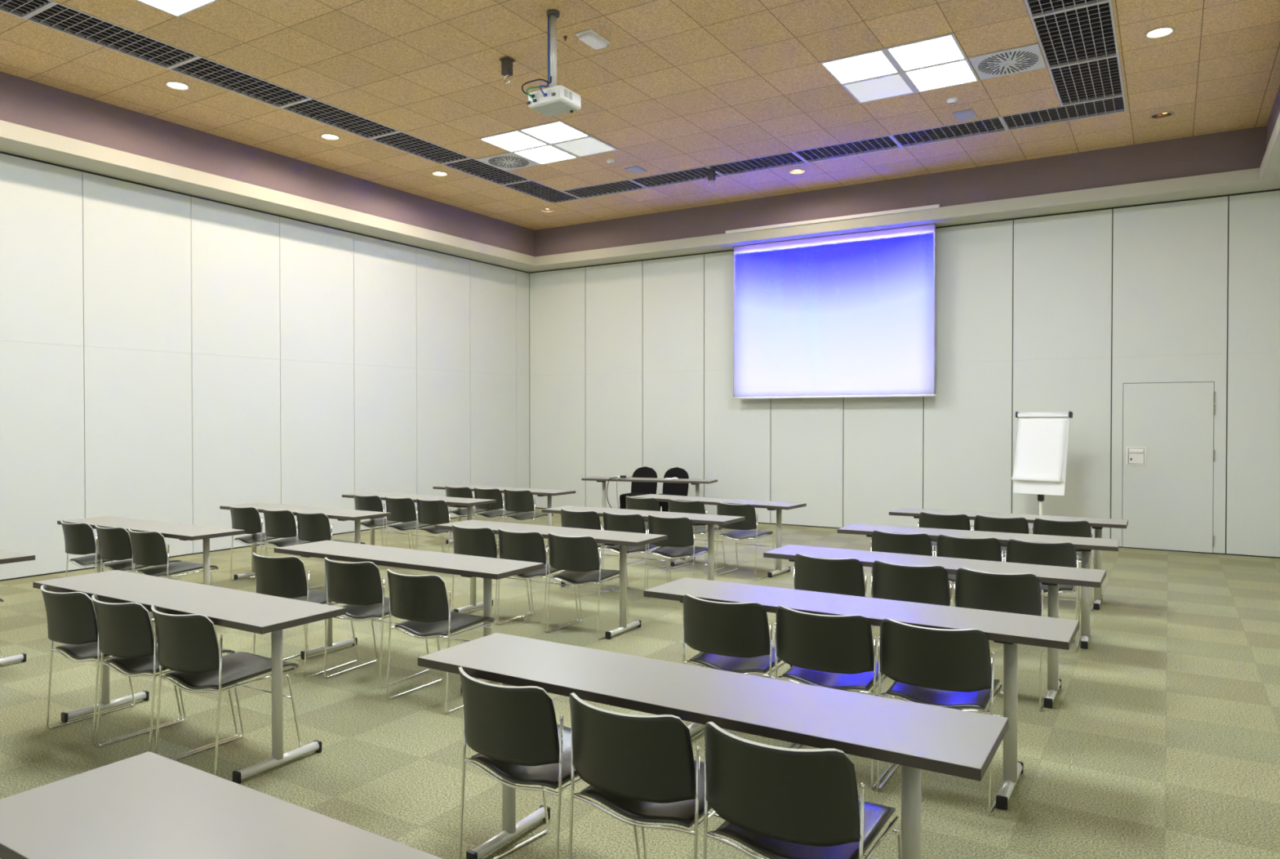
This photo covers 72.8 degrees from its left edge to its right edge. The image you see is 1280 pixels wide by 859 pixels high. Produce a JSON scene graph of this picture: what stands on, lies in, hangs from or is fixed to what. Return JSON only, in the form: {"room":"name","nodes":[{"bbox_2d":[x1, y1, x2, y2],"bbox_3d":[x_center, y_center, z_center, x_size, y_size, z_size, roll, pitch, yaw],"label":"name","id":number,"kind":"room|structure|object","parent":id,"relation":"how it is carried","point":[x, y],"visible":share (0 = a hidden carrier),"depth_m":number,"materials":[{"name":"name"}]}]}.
{"room":"lecture hall","nodes":[
{"label":"lecture hall","id":0,"kind":"room"},
{"bbox_2d":[0,151,529,581],"bbox_3d":[-5.373,-0.639,10.148,0.090,4.232,12.872,0,1,31],"label":"wall","id":1,"kind":"structure","parent":0,"point":[166,355],"depth_m":10.55,"materials":[{"name":"white paint"}]},
{"bbox_2d":[0,120,551,273],"bbox_3d":[-5.165,-2.831,9.994,0.597,0.155,13.072,0,1,31],"label":"ledge","id":2,"kind":"object","parent":1,"relation":"attached to","point":[15,139],"visible":0.78,"depth_m":10.20,"materials":[{"name":"paint"}]},
{"bbox_2d":[0,71,534,256],"bbox_3d":[-5.047,-3.444,9.914,0.200,1.073,12.470,0,1,31],"label":"wall","id":3,"kind":"structure","parent":0,"point":[24,102],"depth_m":10.13,"materials":[{"name":"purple paint"}]},
{"bbox_2d":[0,507,1279,858],"bbox_3d":[-0.549,1.562,7.235,11.407,0.100,13.072,0,1,31],"label":"floor","id":4,"kind":"structure","parent":0,"point":[1159,738],"depth_m":4.60,"materials":[{"name":"carpet"}]},
{"bbox_2d":[60,520,142,577],"bbox_3d":[-4.527,1.132,7.325,0.472,0.758,0.576,0,1,31],"label":"chair","id":5,"kind":"object","parent":4,"relation":"on","point":[79,538],"visible":0.66,"depth_m":7.06,"materials":[{"name":"black plastic"}]},
{"bbox_2d":[40,584,182,745],"bbox_3d":[-2.759,1.166,4.520,0.472,0.758,0.576,0,1,31],"label":"chair","id":6,"kind":"object","parent":4,"relation":"on","point":[71,616],"visible":0.73,"depth_m":4.27,"materials":[{"name":"black plastic"}]},
{"bbox_2d":[95,524,181,619],"bbox_3d":[-4.066,1.135,7.044,0.472,0.758,0.576,0,1,31],"label":"chair","id":7,"kind":"object","parent":4,"relation":"on","point":[114,543],"visible":0.52,"depth_m":6.78,"materials":[{"name":"black plastic"}]},
{"bbox_2d":[57,515,244,585],"bbox_3d":[-4.017,1.147,7.130,1.938,0.730,0.489,0,1,31],"label":"desk","id":8,"kind":"object","parent":4,"relation":"on","point":[183,531],"visible":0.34,"depth_m":6.87,"materials":[{"name":"grey laminate"}]},
{"bbox_2d":[91,594,238,759],"bbox_3d":[-2.347,1.169,4.275,0.472,0.758,0.576,0,1,31],"label":"chair","id":9,"kind":"object","parent":4,"relation":"on","point":[125,629],"visible":0.76,"depth_m":4.02,"materials":[{"name":"black plastic"}]},
{"bbox_2d":[128,528,217,620],"bbox_3d":[-3.656,1.138,6.794,0.472,0.758,0.576,0,1,31],"label":"chair","id":10,"kind":"object","parent":4,"relation":"on","point":[148,548],"visible":0.73,"depth_m":6.56,"materials":[{"name":"black plastic"}]},
{"bbox_2d":[32,569,346,783],"bbox_3d":[-2.279,1.180,4.340,1.938,0.730,0.489,0,1,31],"label":"desk","id":11,"kind":"object","parent":4,"relation":"on","point":[251,611],"visible":0.93,"depth_m":4.12,"materials":[{"name":"grey laminate"}]},
{"bbox_2d":[0,751,444,858],"bbox_3d":[-0.559,1.214,1.605,1.938,0.730,0.489,0,1,32],"label":"desk","id":12,"kind":"object","parent":4,"relation":"on","point":[147,805],"visible":1,"depth_m":1.86,"materials":[{"name":"grey laminate"}]},
{"bbox_2d":[151,604,302,781],"bbox_3d":[-1.932,1.172,4.040,0.472,0.758,0.576,0,1,31],"label":"chair","id":13,"kind":"object","parent":4,"relation":"on","point":[188,645],"visible":0.96,"depth_m":3.83,"materials":[{"name":"black plastic"}]},
{"bbox_2d":[229,505,295,581],"bbox_3d":[-3.738,1.116,8.600,0.472,0.758,0.576,0,1,31],"label":"chair","id":14,"kind":"object","parent":4,"relation":"on","point":[246,518],"visible":0.8,"depth_m":8.35,"materials":[{"name":"black plastic"}]},
{"bbox_2d":[262,507,324,587],"bbox_3d":[-3.294,1.119,8.330,0.472,0.758,0.576,0,1,31],"label":"chair","id":15,"kind":"object","parent":4,"relation":"on","point":[278,523],"visible":0.61,"depth_m":8.08,"materials":[{"name":"black plastic"}]},
{"bbox_2d":[252,552,358,678],"bbox_3d":[-2.179,1.153,5.614,0.472,0.758,0.576,0,1,26],"label":"chair","id":16,"kind":"object","parent":4,"relation":"on","point":[279,576],"visible":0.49,"depth_m":5.36,"materials":[{"name":"black plastic"}]},
{"bbox_2d":[219,502,391,579],"bbox_3d":[-3.236,1.131,8.389,1.938,0.730,0.489,0,1,31],"label":"desk","id":17,"kind":"object","parent":4,"relation":"on","point":[341,514],"visible":0.43,"depth_m":8.29,"materials":[{"name":"grey laminate"}]},
{"bbox_2d":[295,511,365,589],"bbox_3d":[-2.884,1.123,8.080,0.472,0.758,0.576,0,1,31],"label":"chair","id":18,"kind":"object","parent":4,"relation":"on","point":[315,526],"visible":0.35,"depth_m":7.82,"materials":[{"name":"black plastic"}]},
{"bbox_2d":[324,556,430,688],"bbox_3d":[-1.650,1.155,5.413,0.472,0.758,0.576,0,1,27],"label":"chair","id":19,"kind":"object","parent":4,"relation":"on","point":[357,585],"visible":0.77,"depth_m":5.17,"materials":[{"name":"black plastic"}]},
{"bbox_2d":[353,493,410,548],"bbox_3d":[-2.937,1.101,9.857,0.472,0.758,0.576,0,1,31],"label":"chair","id":20,"kind":"object","parent":4,"relation":"on","point":[368,503],"visible":0.65,"depth_m":9.63,"materials":[{"name":"black plastic"}]},
{"bbox_2d":[274,540,544,692],"bbox_3d":[-1.506,1.165,5.568,1.938,0.730,0.489,0,1,31],"label":"desk","id":21,"kind":"object","parent":4,"relation":"on","point":[487,568],"visible":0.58,"depth_m":5.39,"materials":[{"name":"grey laminate"}]},
{"bbox_2d":[385,496,443,552],"bbox_3d":[-2.503,1.104,9.581,0.472,0.758,0.576,0,1,31],"label":"chair","id":22,"kind":"object","parent":4,"relation":"on","point":[402,509],"visible":0.8,"depth_m":9.35,"materials":[{"name":"black plastic"}]},
{"bbox_2d":[342,492,496,545],"bbox_3d":[-2.465,1.116,9.671,1.938,0.730,0.489,0,1,32],"label":"desk","id":23,"kind":"object","parent":4,"relation":"on","point":[456,501],"visible":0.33,"depth_m":9.48,"materials":[{"name":"grey laminate"}]},
{"bbox_2d":[416,497,453,552],"bbox_3d":[-2.095,1.107,9.332,0.472,0.758,0.576,0,1,31],"label":"chair","id":24,"kind":"object","parent":4,"relation":"on","point":[436,512],"visible":0.65,"depth_m":9.09,"materials":[{"name":"black plastic"}]},
{"bbox_2d":[386,568,499,713],"bbox_3d":[-1.144,1.160,4.988,0.472,0.758,0.576,0,1,31],"label":"chair","id":25,"kind":"object","parent":4,"relation":"on","point":[422,600],"visible":0.98,"depth_m":4.77,"materials":[{"name":"black plastic"}]},
{"bbox_2d":[451,524,531,624],"bbox_3d":[-1.219,1.135,7.036,0.472,0.758,0.576,0,1,31],"label":"chair","id":26,"kind":"object","parent":4,"relation":"on","point":[476,541],"visible":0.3,"depth_m":6.78,"materials":[{"name":"black plastic"}]},
{"bbox_2d":[474,487,522,543],"bbox_3d":[-1.766,1.089,10.818,0.472,0.758,0.576,0,1,31],"label":"chair","id":27,"kind":"object","parent":4,"relation":"on","point":[479,493],"visible":0.77,"depth_m":10.59,"materials":[{"name":"black plastic"}]},
{"bbox_2d":[432,484,575,551],"bbox_3d":[-1.704,1.101,10.864,1.938,0.730,0.489,0,1,31],"label":"desk","id":28,"kind":"object","parent":4,"relation":"on","point":[540,492],"visible":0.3,"depth_m":10.57,"materials":[{"name":"grey laminate"}]},
{"bbox_2d":[503,488,553,551],"bbox_3d":[-1.358,1.092,10.569,0.472,0.758,0.576,0,1,31],"label":"chair","id":29,"kind":"object","parent":4,"relation":"on","point":[522,501],"visible":0.86,"depth_m":10.35,"materials":[{"name":"black plastic"}]},
{"bbox_2d":[497,528,578,631],"bbox_3d":[-0.809,1.138,6.787,0.472,0.758,0.576,0,1,31],"label":"chair","id":30,"kind":"object","parent":4,"relation":"on","point":[529,546],"visible":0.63,"depth_m":6.55,"materials":[{"name":"black plastic"}]},
{"bbox_2d":[457,666,640,858],"bbox_3d":[-0.329,1.184,3.029,0.472,0.758,0.576,1,1,38],"label":"chair","id":31,"kind":"object","parent":4,"relation":"on","point":[514,731],"visible":0.88,"depth_m":2.80,"materials":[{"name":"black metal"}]},
{"bbox_2d":[435,520,667,639],"bbox_3d":[-0.724,1.150,6.832,1.938,0.730,0.489,0,1,31],"label":"desk","id":32,"kind":"object","parent":4,"relation":"on","point":[624,539],"visible":0.76,"depth_m":6.58,"materials":[{"name":"grey laminate"}]},
{"bbox_2d":[546,532,630,639],"bbox_3d":[-0.397,1.141,6.541,0.472,0.758,0.576,0,1,31],"label":"chair","id":33,"kind":"object","parent":4,"relation":"on","point":[579,556],"visible":0.97,"depth_m":6.33,"materials":[{"name":"black plastic"}]},
{"bbox_2d":[559,508,619,592],"bbox_3d":[-0.460,1.121,8.248,0.472,0.758,0.576,0,1,31],"label":"chair","id":34,"kind":"object","parent":4,"relation":"on","point":[576,519],"visible":0.32,"depth_m":7.99,"materials":[{"name":"black plastic"}]},
{"bbox_2d":[601,511,668,598],"bbox_3d":[-0.052,1.123,8.000,0.472,0.758,0.576,0,1,31],"label":"chair","id":35,"kind":"object","parent":4,"relation":"on","point":[634,522],"visible":0.67,"depth_m":7.78,"materials":[{"name":"black plastic"}]},
{"bbox_2d":[619,466,657,508],"bbox_3d":[-0.038,1.009,13.291,0.473,0.860,0.550,0,1,29],"label":"covered chair","id":36,"kind":"object","parent":4,"relation":"on","point":[637,488],"visible":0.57,"depth_m":13.41,"materials":[{"name":"black fabric"}]},
{"bbox_2d":[542,505,745,586],"bbox_3d":[0.009,1.135,8.063,1.938,0.730,0.489,0,1,32],"label":"desk","id":37,"kind":"object","parent":4,"relation":"on","point":[710,520],"visible":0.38,"depth_m":7.74,"materials":[{"name":"grey laminate"}]},
{"bbox_2d":[581,476,717,527],"bbox_3d":[0.138,1.080,12.608,1.938,0.730,0.489,0,1,20],"label":"desk","id":38,"kind":"object","parent":4,"relation":"on","point":[694,482],"visible":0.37,"depth_m":12.43,"materials":[{"name":"grey laminate"}]},
{"bbox_2d":[568,692,757,858],"bbox_3d":[0.070,1.187,2.764,0.472,0.758,0.576,0,1,34],"label":"chair","id":39,"kind":"object","parent":4,"relation":"on","point":[644,768],"visible":0.88,"depth_m":2.53,"materials":[{"name":"black plastic"}]},
{"bbox_2d":[658,466,688,511],"bbox_3d":[0.430,1.011,13.123,0.473,0.860,0.550,0,1,33],"label":"covered chair","id":40,"kind":"object","parent":4,"relation":"on","point":[668,488],"visible":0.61,"depth_m":13.24,"materials":[{"name":"black fabric"}]},
{"bbox_2d":[646,514,707,599],"bbox_3d":[0.357,1.127,7.750,0.472,0.758,0.576,0,1,31],"label":"chair","id":41,"kind":"object","parent":4,"relation":"on","point":[679,531],"visible":0.9,"depth_m":7.53,"materials":[{"name":"black plastic"}]},
{"bbox_2d":[666,498,725,573],"bbox_3d":[0.591,1.108,9.247,0.472,0.758,0.576,0,1,34],"label":"chair","id":42,"kind":"object","parent":4,"relation":"on","point":[678,506],"visible":0.59,"depth_m":9.02,"materials":[{"name":"black plastic"}]},
{"bbox_2d":[417,632,1008,858],"bbox_3d":[0.145,1.198,2.872,1.938,0.730,0.489,0,1,31],"label":"desk","id":43,"kind":"object","parent":4,"relation":"on","point":[916,736],"visible":0.93,"depth_m":2.67,"materials":[{"name":"grey laminate"}]},
{"bbox_2d":[630,493,806,577],"bbox_3d":[0.811,1.120,9.350,1.938,0.730,0.489,0,1,35],"label":"desk","id":44,"kind":"object","parent":4,"relation":"on","point":[778,506],"visible":0.8,"depth_m":9.02,"materials":[{"name":"grey laminate"}]},
{"bbox_2d":[682,593,799,747],"bbox_3d":[0.497,1.169,4.285,0.472,0.758,0.576,0,1,31],"label":"chair","id":45,"kind":"object","parent":4,"relation":"on","point":[732,637],"visible":0.8,"depth_m":4.06,"materials":[{"name":"black plastic"}]},
{"bbox_2d":[715,502,776,579],"bbox_3d":[1.077,1.113,8.898,0.472,0.758,0.576,1,1,36],"label":"chair","id":46,"kind":"object","parent":4,"relation":"on","point":[742,530],"visible":0.92,"depth_m":8.70,"materials":[{"name":"black plastic"}]},
{"bbox_2d":[702,721,901,858],"bbox_3d":[0.472,1.190,2.510,0.472,0.758,0.576,0,1,33],"label":"chair","id":47,"kind":"object","parent":4,"relation":"on","point":[776,802],"visible":1,"depth_m":2.29,"materials":[{"name":"black plastic"}]},
{"bbox_2d":[791,553,871,666],"bbox_3d":[1.263,1.153,5.547,0.472,0.758,0.576,0,1,31],"label":"chair","id":48,"kind":"object","parent":4,"relation":"on","point":[833,575],"visible":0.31,"depth_m":5.30,"materials":[{"name":"black plastic"}]},
{"bbox_2d":[773,604,897,788],"bbox_3d":[0.909,1.172,4.028,0.472,0.758,0.576,0,1,31],"label":"chair","id":49,"kind":"object","parent":4,"relation":"on","point":[826,651],"visible":0.81,"depth_m":3.81,"materials":[{"name":"black plastic"}]},
{"bbox_2d":[643,577,1079,809],"bbox_3d":[0.972,1.183,4.100,1.938,0.730,0.489,0,1,32],"label":"desk","id":50,"kind":"object","parent":4,"relation":"on","point":[1008,628],"visible":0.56,"depth_m":3.86,"materials":[{"name":"grey laminate"}]},
{"bbox_2d":[870,529,933,626],"bbox_3d":[2.057,1.139,6.697,0.472,0.758,0.576,0,1,30],"label":"chair","id":51,"kind":"object","parent":4,"relation":"on","point":[919,544],"visible":0.26,"depth_m":6.45,"materials":[{"name":"black plastic"}]},
{"bbox_2d":[871,560,954,635],"bbox_3d":[1.688,1.156,5.289,0.472,0.758,0.576,0,1,31],"label":"chair","id":52,"kind":"object","parent":4,"relation":"on","point":[929,584],"visible":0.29,"depth_m":5.04,"materials":[{"name":"black plastic"}]},
{"bbox_2d":[763,544,1106,707],"bbox_3d":[1.755,1.168,5.345,1.938,0.730,0.489,0,1,32],"label":"desk","id":53,"kind":"object","parent":4,"relation":"on","point":[1051,576],"visible":0.68,"depth_m":5.06,"materials":[{"name":"grey laminate"}]},
{"bbox_2d":[876,617,1004,814],"bbox_3d":[1.317,1.175,3.779,0.472,0.758,0.576,0,1,31],"label":"chair","id":54,"kind":"object","parent":4,"relation":"on","point":[953,668],"visible":0.87,"depth_m":3.56,"materials":[{"name":"black plastic"}]},
{"bbox_2d":[918,511,972,552],"bbox_3d":[2.837,1.124,7.990,0.472,0.758,0.576,0,1,31],"label":"chair","id":55,"kind":"object","parent":4,"relation":"on","point":[929,520],"visible":0.23,"depth_m":7.75,"materials":[{"name":"black plastic"}]},
{"bbox_2d":[934,533,1004,589],"bbox_3d":[2.471,1.142,6.462,0.472,0.758,0.576,0,1,29],"label":"chair","id":56,"kind":"object","parent":4,"relation":"on","point":[988,548],"visible":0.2,"depth_m":6.22,"materials":[{"name":"black plastic"}]},
{"bbox_2d":[837,523,1118,648],"bbox_3d":[2.518,1.153,6.585,1.938,0.730,0.489,0,1,29],"label":"desk","id":57,"kind":"object","parent":4,"relation":"on","point":[1085,544],"visible":0.62,"depth_m":6.31,"materials":[{"name":"grey laminate"}]},
{"bbox_2d":[953,567,1048,710],"bbox_3d":[2.098,1.159,5.033,0.472,0.758,0.576,0,1,31],"label":"chair","id":58,"kind":"object","parent":4,"relation":"on","point":[1020,593],"visible":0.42,"depth_m":4.79,"materials":[{"name":"black plastic"}]},
{"bbox_2d":[973,514,1031,558],"bbox_3d":[3.245,1.127,7.741,0.472,0.758,0.576,0,1,31],"label":"chair","id":59,"kind":"object","parent":4,"relation":"on","point":[981,522],"visible":0.25,"depth_m":7.50,"materials":[{"name":"black plastic"}]},
{"bbox_2d":[888,507,1128,609],"bbox_3d":[3.282,1.138,7.833,1.938,0.730,0.489,0,1,31],"label":"desk","id":60,"kind":"object","parent":4,"relation":"on","point":[1098,524],"visible":0.52,"depth_m":7.55,"materials":[{"name":"grey laminate"}]},
{"bbox_2d":[1004,538,1079,652],"bbox_3d":[2.887,1.145,6.226,0.472,0.758,0.576,0,1,29],"label":"chair","id":61,"kind":"object","parent":4,"relation":"on","point":[1061,553],"visible":0.41,"depth_m":5.99,"materials":[{"name":"black plastic"}]},
{"bbox_2d":[1013,411,1072,515],"bbox_3d":[4.981,0.624,10.727,0.656,1.692,0.535,1,1,43],"label":"easel","id":62,"kind":"object","parent":4,"relation":"on","point":[1042,488],"visible":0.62,"depth_m":10.62,"materials":[{"name":"white"}]},
{"bbox_2d":[1011,417,1067,481],"bbox_3d":[4.895,0.242,10.646,0.590,0.765,0.214,1,1,43],"label":"paper pad","id":63,"kind":"object","parent":62,"relation":"hanging from","point":[1041,442],"visible":1,"depth_m":10.65,"materials":[{"name":"white paper"}]},
{"bbox_2d":[1031,517,1095,610],"bbox_3d":[3.659,1.130,7.501,0.472,0.758,0.576,0,1,31],"label":"chair","id":64,"kind":"object","parent":4,"relation":"on","point":[1082,528],"visible":0.28,"depth_m":7.26,"materials":[{"name":"black plastic"}]},
{"bbox_2d":[0,0,1279,230],"bbox_3d":[-0.568,-3.347,7.186,10.290,0.001,12.070,0,1,31],"label":"ceiling","id":65,"kind":"structure","parent":0,"point":[677,85],"depth_m":8.33,"materials":[{"name":"brown wood"}]},
{"bbox_2d":[0,0,56,18],"bbox_3d":[-5.102,-3.360,6.423,0.528,0.056,1.188,0,1,31],"label":"ceiling vent","id":66,"kind":"object","parent":65,"relation":"in","point":[22,6],"visible":1,"depth_m":6.88,"materials":[{"name":"silver metal"}]},
{"bbox_2d":[23,2,200,69],"bbox_3d":[-4.483,-3.373,7.439,0.528,0.056,1.188,0,1,31],"label":"ceiling vent","id":67,"kind":"object","parent":65,"relation":"in","point":[64,16],"visible":0.88,"depth_m":7.41,"materials":[{"name":"silver metal"}]},
{"bbox_2d":[136,0,218,17],"bbox_3d":[-3.544,-3.328,6.218,1.166,0.013,1.178,0,1,31],"label":"recessed light","id":68,"kind":"object","parent":65,"relation":"in","point":[177,8],"visible":1,"depth_m":6.82,"materials":[{"name":"white paint"}]},
{"bbox_2d":[168,56,312,107],"bbox_3d":[-3.864,-3.385,8.456,0.528,0.056,1.188,0,1,31],"label":"ceiling vent","id":69,"kind":"object","parent":65,"relation":"in","point":[203,67],"visible":0.88,"depth_m":8.44,"materials":[{"name":"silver metal"}]},
{"bbox_2d":[279,97,400,139],"bbox_3d":[-3.244,-3.397,9.472,0.528,0.056,1.188,0,1,31],"label":"ceiling vent","id":70,"kind":"object","parent":65,"relation":"in","point":[313,107],"visible":0.9,"depth_m":9.47,"materials":[{"name":"silver metal"}]},
{"bbox_2d":[369,131,471,164],"bbox_3d":[-2.628,-3.409,10.483,0.528,0.056,1.178,0,1,31],"label":"ceiling vent","id":71,"kind":"object","parent":65,"relation":"in","point":[422,148],"visible":0.9,"depth_m":10.48,"materials":[{"name":"silver metal"}]},
{"bbox_2d":[442,157,531,186],"bbox_3d":[-2.014,-3.422,11.491,0.528,0.056,1.178,0,1,31],"label":"ceiling vent","id":72,"kind":"object","parent":65,"relation":"in","point":[474,167],"visible":0.87,"depth_m":11.50,"materials":[{"name":"silver metal"}]},
{"bbox_2d":[475,151,540,170],"bbox_3d":[-1.663,-3.385,11.000,0.576,0.015,0.584,0,1,31],"label":"ceiling vent","id":73,"kind":"object","parent":65,"relation":"in","point":[509,161],"visible":1,"depth_m":10.98,"materials":[{"name":"white metal"}]},
{"bbox_2d":[502,180,580,204],"bbox_3d":[-1.399,-3.434,12.501,0.528,0.056,1.183,0,1,31],"label":"ceiling vent","id":74,"kind":"object","parent":65,"relation":"in","point":[534,188],"visible":0.88,"depth_m":12.50,"materials":[{"name":"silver metal"}]},
{"bbox_2d":[479,120,617,164],"bbox_3d":[-1.066,-3.377,10.286,1.166,0.013,1.179,0,1,31],"label":"recessed light","id":75,"kind":"object","parent":65,"relation":"in","point":[558,140],"visible":1,"depth_m":10.24,"materials":[{"name":"white paint"}]},
{"bbox_2d":[482,131,545,151],"bbox_3d":[-1.476,-3.377,10.185,0.527,0.010,0.539,0,1,31],"label":"diffuser","id":76,"kind":"object","parent":75,"relation":"attached to","point":[510,141],"depth_m":10.18,"materials":[{"name":"white plastic"}]},
{"bbox_2d":[515,146,574,164],"bbox_3d":[-1.165,-3.383,10.697,0.527,0.010,0.539,0,1,31],"label":"diffuser","id":77,"kind":"object","parent":75,"relation":"attached to","point":[540,154],"depth_m":10.68,"materials":[{"name":"white plastic"}]},
{"bbox_2d":[523,122,586,142],"bbox_3d":[-0.967,-3.373,9.875,0.527,0.010,0.539,0,1,31],"label":"diffuser","id":78,"kind":"object","parent":75,"relation":"attached to","point":[549,132],"depth_m":9.86,"materials":[{"name":"white plastic"}]},
{"bbox_2d":[554,137,614,156],"bbox_3d":[-0.655,-3.379,10.386,0.527,0.010,0.539,0,1,31],"label":"diffuser","id":79,"kind":"object","parent":75,"relation":"attached to","point":[584,146],"depth_m":10.36,"materials":[{"name":"white plastic"}]},
{"bbox_2d":[546,8,559,87],"bbox_3d":[-0.697,-3.024,6.969,0.104,0.640,0.104,0,1,31],"label":"pole","id":80,"kind":"object","parent":65,"relation":"attached to","point":[553,15],"visible":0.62,"depth_m":6.94,"materials":[{"name":"grey metal"}]},
{"bbox_2d":[526,84,581,116],"bbox_3d":[-0.687,-2.633,6.998,0.346,0.140,0.318,0,1,31],"label":"projector","id":81,"kind":"object","parent":80,"relation":"hanging from","point":[559,100],"visible":0.98,"depth_m":6.91,"materials":[{"name":"white plastic"}]},
{"bbox_2d":[560,179,647,199],"bbox_3d":[-0.511,-3.432,12.346,1.141,0.056,0.523,0,1,31],"label":"ceiling vent","id":82,"kind":"object","parent":65,"relation":"in","point":[626,185],"visible":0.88,"depth_m":12.37,"materials":[{"name":"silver metal"}]},
{"bbox_2d":[628,166,722,188],"bbox_3d":[0.481,-3.425,11.742,1.178,0.056,0.523,0,1,31],"label":"ceiling vent","id":83,"kind":"object","parent":65,"relation":"in","point":[694,174],"visible":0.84,"depth_m":11.78,"materials":[{"name":"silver metal"}]},
{"bbox_2d":[706,151,807,176],"bbox_3d":[1.489,-3.417,11.128,1.178,0.056,0.523,0,1,31],"label":"ceiling vent","id":84,"kind":"object","parent":65,"relation":"in","point":[789,158],"visible":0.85,"depth_m":11.14,"materials":[{"name":"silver metal"}]},
{"bbox_2d":[792,135,901,162],"bbox_3d":[2.499,-3.410,10.513,1.183,0.056,0.523,0,1,31],"label":"ceiling vent","id":85,"kind":"object","parent":65,"relation":"in","point":[877,144],"visible":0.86,"depth_m":10.53,"materials":[{"name":"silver metal"}]},
{"bbox_2d":[820,33,978,103],"bbox_3d":[2.452,-3.352,8.142,1.165,0.013,1.179,0,1,31],"label":"recessed light","id":86,"kind":"object","parent":65,"relation":"in","point":[937,62],"visible":1,"depth_m":8.08,"materials":[{"name":"white paint"}]},
{"bbox_2d":[823,51,896,83],"bbox_3d":[2.042,-3.351,8.042,0.526,0.010,0.539,0,1,31],"label":"diffuser","id":87,"kind":"object","parent":86,"relation":"attached to","point":[868,65],"depth_m":8.03,"materials":[{"name":"white plastic"}]},
{"bbox_2d":[844,74,912,102],"bbox_3d":[2.353,-3.357,8.553,0.526,0.010,0.539,0,1,31],"label":"diffuser","id":88,"kind":"object","parent":86,"relation":"attached to","point":[890,86],"depth_m":8.54,"materials":[{"name":"white plastic"}]},
{"bbox_2d":[888,35,963,70],"bbox_3d":[2.551,-3.347,7.732,0.526,0.010,0.539,0,1,31],"label":"diffuser","id":89,"kind":"object","parent":86,"relation":"attached to","point":[939,50],"depth_m":7.72,"materials":[{"name":"white plastic"}]},
{"bbox_2d":[906,61,976,91],"bbox_3d":[2.862,-3.353,8.243,0.526,0.010,0.539,0,1,31],"label":"diffuser","id":90,"kind":"object","parent":86,"relation":"attached to","point":[956,73],"depth_m":8.24,"materials":[{"name":"white plastic"}]},
{"bbox_2d":[889,116,1007,147],"bbox_3d":[3.510,-3.402,9.896,1.183,0.056,0.523,0,1,31],"label":"ceiling vent","id":91,"kind":"object","parent":65,"relation":"in","point":[987,126],"visible":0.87,"depth_m":9.91,"materials":[{"name":"silver metal"}]},
{"bbox_2d":[968,43,1046,79],"bbox_3d":[3.361,-3.348,7.939,0.576,0.015,0.584,0,1,31],"label":"ceiling vent","id":92,"kind":"object","parent":65,"relation":"in","point":[1027,58],"visible":1,"depth_m":7.91,"materials":[{"name":"white metal"}]},
{"bbox_2d":[1000,95,1126,130],"bbox_3d":[4.518,-3.395,9.283,1.173,0.056,0.523,0,1,31],"label":"ceiling vent","id":93,"kind":"object","parent":65,"relation":"in","point":[1077,111],"visible":0.9,"depth_m":9.29,"materials":[{"name":"silver metal"}]},
{"bbox_2d":[1024,0,1111,18],"bbox_3d":[3.113,-3.360,6.406,0.579,0.056,1.188,0,1,31],"label":"ceiling vent","id":94,"kind":"object","parent":65,"relation":"in","point":[1035,5],"visible":1,"depth_m":6.87,"materials":[{"name":"silver metal"}]},
{"bbox_2d":[1030,0,1119,69],"bbox_3d":[3.735,-3.372,7.427,0.579,0.056,1.198,0,1,31],"label":"ceiling vent","id":95,"kind":"object","parent":65,"relation":"in","point":[1087,31],"visible":0.97,"depth_m":7.40,"materials":[{"name":"silver metal"}]},
{"bbox_2d":[1048,53,1124,106],"bbox_3d":[4.341,-3.384,8.421,0.579,0.056,1.128,0,1,31],"label":"ceiling vent","id":96,"kind":"object","parent":65,"relation":"in","point":[1103,77],"visible":0.95,"depth_m":8.41,"materials":[{"name":"silver metal"}]},
{"bbox_2d":[534,125,1266,257],"bbox_3d":[2.624,-3.474,12.424,10.290,1.073,0.200,0,1,31],"label":"wall","id":97,"kind":"structure","parent":0,"point":[1242,148],"depth_m":11.45,"materials":[{"name":"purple paint"}]},
{"bbox_2d":[529,188,1279,558],"bbox_3d":[2.823,-0.671,12.743,11.207,4.232,0.090,0,1,31],"label":"wall","id":98,"kind":"structure","parent":0,"point":[632,362],"depth_m":11.71,"materials":[{"name":"white paint"}]},
{"bbox_2d":[535,168,1259,270],"bbox_3d":[2.687,-2.862,12.534,10.170,0.155,0.562,0,1,31],"label":"ledge","id":99,"kind":"object","parent":98,"relation":"attached to","point":[1247,180],"visible":1,"depth_m":11.38,"materials":[{"name":"paint"}]},
{"bbox_2d":[725,204,940,399],"bbox_3d":[2.674,-1.712,12.367,3.118,2.518,0.288,0,1,31],"label":"projection screen","id":100,"kind":"object","parent":99,"relation":"attached to","point":[846,315],"visible":1,"depth_m":12.42,"materials":[{"name":"grey fabric"}]},
{"bbox_2d":[1122,382,1215,552],"bbox_3d":[6.399,0.447,10.533,0.950,2.023,0.085,0,1,31],"label":"door","id":101,"kind":"structure","parent":98,"relation":"in","point":[1169,453],"depth_m":10.52,"materials":[{"name":"white laminate"}]},
{"bbox_3d":[4.274,-0.568,4.270,0.090,4.232,12.872,0,1,31],"label":"wall","id":102,"kind":"structure","parent":0,"visible":0},
{"bbox_2d":[1256,112,1279,191],"bbox_3d":[4.048,-2.763,4.381,0.640,0.155,13.072,0,1,31],"label":"ledge","id":103,"kind":"object","parent":102,"relation":"attached to","point":[1269,169],"visible":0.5,"depth_m":9.08,"materials":[{"name":"paint"}]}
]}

